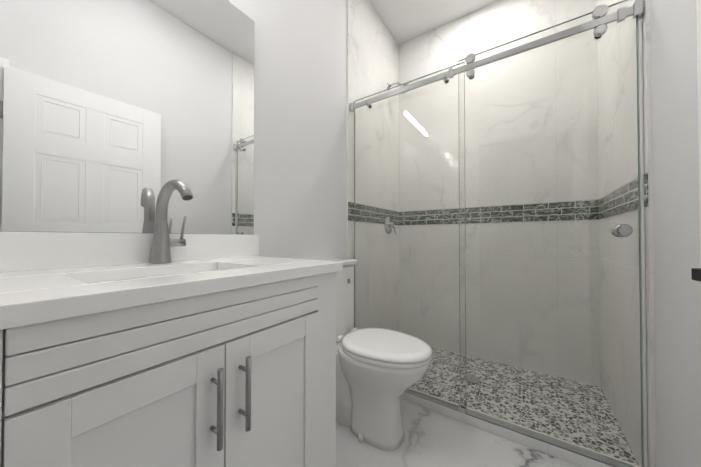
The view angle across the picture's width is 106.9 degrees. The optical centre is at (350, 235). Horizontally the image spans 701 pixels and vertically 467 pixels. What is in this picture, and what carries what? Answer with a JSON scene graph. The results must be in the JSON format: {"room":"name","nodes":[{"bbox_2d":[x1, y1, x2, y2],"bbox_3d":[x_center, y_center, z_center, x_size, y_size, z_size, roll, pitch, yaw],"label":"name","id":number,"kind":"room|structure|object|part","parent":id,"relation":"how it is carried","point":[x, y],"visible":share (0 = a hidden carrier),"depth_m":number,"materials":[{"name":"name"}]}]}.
{"room":"bathroom","nodes":[
{"label":"bathroom","id":0,"kind":"room"},
{"bbox_2d":[0,0,346,259],"bbox_3d":[-0.259,-0.428,1.576,0.100,2.900,2.612,0,-1,34],"label":"wall","id":1,"kind":"structure","parent":0,"point":[300,129],"depth_m":1.46,"materials":[{"name":"white paint"}]},
{"bbox_2d":[0,0,254,234],"bbox_3d":[-0.670,-0.502,0.881,0.006,0.992,0.785,0,-1,34],"label":"mirror","id":2,"kind":"object","parent":1,"relation":"attached to","point":[116,116],"visible":1,"depth_m":0.82,"materials":[{"name":"grey mirror"}]},
{"bbox_2d":[347,0,398,331],"bbox_3d":[0.224,-0.422,2.181,0.012,2.900,0.869,0,-1,34],"label":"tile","id":3,"kind":"structure","parent":1,"relation":"attached to","point":[372,56],"depth_m":2.11,"materials":[{"name":"white tile"}]},
{"bbox_2d":[348,201,398,224],"bbox_3d":[0.228,-0.167,2.172,0.004,0.135,0.866,0,-1,34],"label":"tile band","id":4,"kind":"object","parent":3,"relation":"attached to","point":[352,207],"visible":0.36,"depth_m":2.06,"materials":[{"name":"tile"}]},
{"bbox_2d":[384,82,408,233],"bbox_3d":[0.422,-0.695,2.290,0.201,1.365,0.156,0,-1,34],"label":"shower fixture","id":5,"kind":"object","parent":3,"relation":"attached to","point":[389,223],"visible":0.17,"depth_m":2.31,"materials":[{"name":"silver metal"}]},
{"bbox_2d":[369,0,497,44],"bbox_3d":[0.381,-1.913,1.155,1.650,0.060,2.612,0,-1,34],"label":"ceiling","id":6,"kind":"structure","parent":0,"point":[404,21],"depth_m":2.19,"materials":[{"name":"white paint"}]},
{"bbox_2d":[336,400,579,466],"bbox_3d":[0.117,1.042,0.736,1.650,0.060,1.678,0,-1,34],"label":"floor","id":7,"kind":"structure","parent":0,"point":[433,439],"depth_m":1.23,"materials":[{"name":"tile"}]},
{"bbox_2d":[0,180,342,466],"bbox_3d":[-0.444,0.417,0.728,0.538,1.191,0.805,0,-1,34],"label":"bathroom vanity","id":8,"kind":"object","parent":7,"relation":"on","point":[160,346],"visible":1,"depth_m":0.53,"materials":[{"name":"white paint"}]},
{"bbox_2d":[149,180,193,263],"bbox_3d":[-0.565,-0.043,0.842,0.165,0.269,0.104,0,-1,34],"label":"faucet","id":9,"kind":"object","parent":8,"relation":"on","point":[164,247],"depth_m":0.84,"materials":[{"name":"silver metal"}]},
{"bbox_2d":[322,258,432,450],"bbox_3d":[0.092,0.585,1.383,0.675,0.870,0.362,0,-1,34],"label":"toilet","id":10,"kind":"object","parent":7,"relation":"on","point":[380,372],"visible":0.77,"depth_m":1.26,"materials":[{"name":"white ceramic"}]},
{"bbox_2d":[404,400,580,466],"bbox_3d":[0.855,1.054,1.813,1.650,0.060,0.934,0,-1,34],"label":"shower base","id":11,"kind":"object","parent":7,"relation":"on","point":[500,436],"depth_m":1.31,"materials":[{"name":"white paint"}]},
{"bbox_2d":[410,347,637,464],"bbox_3d":[0.848,1.013,1.803,1.426,0.022,0.759,0,-1,34],"label":"shower floor","id":12,"kind":"structure","parent":11,"relation":"on","point":[482,393],"depth_m":1.59,"materials":[{"name":"stone"}]},
{"bbox_2d":[464,375,479,382],"bbox_3d":[0.843,1.001,1.806,0.104,0.004,0.104,0,-1,34],"label":"drain","id":13,"kind":"object","parent":12,"relation":"on","point":[469,378],"depth_m":1.80,"materials":[{"name":"silver metal"}]},
{"bbox_2d":[402,387,641,466],"bbox_3d":[0.612,0.996,1.460,1.426,0.048,0.075,0,-1,34],"label":"sill","id":14,"kind":"structure","parent":7,"relation":"on","point":[563,454],"depth_m":1.29,"materials":[{"name":"stone"}]},
{"bbox_2d":[349,0,647,466],"bbox_3d":[0.600,-0.004,1.453,1.422,1.952,0.077,0,-1,34],"label":"shower enclosure","id":15,"kind":"object","parent":14,"relation":"on","point":[600,20],"visible":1,"depth_m":1.24,"materials":[{"name":"clear glass"}]},
{"bbox_3d":[0.600,-0.908,1.463,1.422,0.056,0.077,0,-1,34],"label":"rail","id":16,"kind":"part","parent":15,"relation":"part of","materials":[{"name":"silver metal"}]},
{"bbox_3d":[1.134,-0.019,1.088,0.056,0.056,0.066,0,-1,34],"label":"knob","id":17,"kind":"part","parent":15,"relation":"part of","materials":[{"name":"silver metal"}]},
{"bbox_2d":[650,0,700,466],"bbox_3d":[1.020,-0.438,0.700,0.100,2.900,2.612,0,-1,34],"label":"wall","id":18,"kind":"structure","parent":0,"point":[676,209],"depth_m":0.85,"materials":[{"name":"white paint"}]},
{"bbox_2d":[596,0,655,466],"bbox_3d":[1.411,-0.431,1.370,0.012,2.900,0.864,0,-1,34],"label":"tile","id":19,"kind":"structure","parent":18,"relation":"attached to","point":[623,123],"depth_m":1.26,"materials":[{"name":"white tile"}]},
{"bbox_2d":[598,172,648,218],"bbox_3d":[1.405,-0.176,1.370,0.004,0.135,0.861,0,-1,34],"label":"tile band","id":20,"kind":"object","parent":19,"relation":"attached to","point":[623,191],"visible":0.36,"depth_m":1.27,"materials":[{"name":"tile"}]},
{"bbox_2d":[696,0,700,267],"bbox_3d":[0.531,0.012,0.200,0.035,1.965,0.742,0,-1,31],"label":"door leaf","id":21,"kind":"structure","parent":18,"relation":"in","point":[698,6],"depth_m":0.53,"materials":[{"name":"white paint"}]},
{"bbox_2d":[691,268,700,281],"bbox_3d":[0.640,0.068,0.380,0.143,0.064,0.150,0,-1,31],"label":"door handle","id":22,"kind":"object","parent":21,"relation":"in","point":[695,274],"depth_m":0.45,"materials":[{"name":"black metal"}]},
{"bbox_3d":[1.094,-0.422,2.179,1.450,2.900,0.088,0,-1,34],"label":"wall","id":23,"kind":"structure","parent":0,"visible":0},
{"bbox_2d":[399,0,600,385],"bbox_3d":[1.066,-0.422,2.138,1.450,2.900,0.012,0,-1,34],"label":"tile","id":24,"kind":"structure","parent":23,"relation":"attached to","point":[485,28],"depth_m":2.03,"materials":[{"name":"white tile"}]},
{"bbox_2d":[399,199,597,224],"bbox_3d":[1.062,-0.168,2.129,1.426,0.135,0.004,0,-1,34],"label":"tile band","id":25,"kind":"object","parent":24,"relation":"attached to","point":[585,213],"depth_m":2.01,"materials":[{"name":"tile"}]}
]}

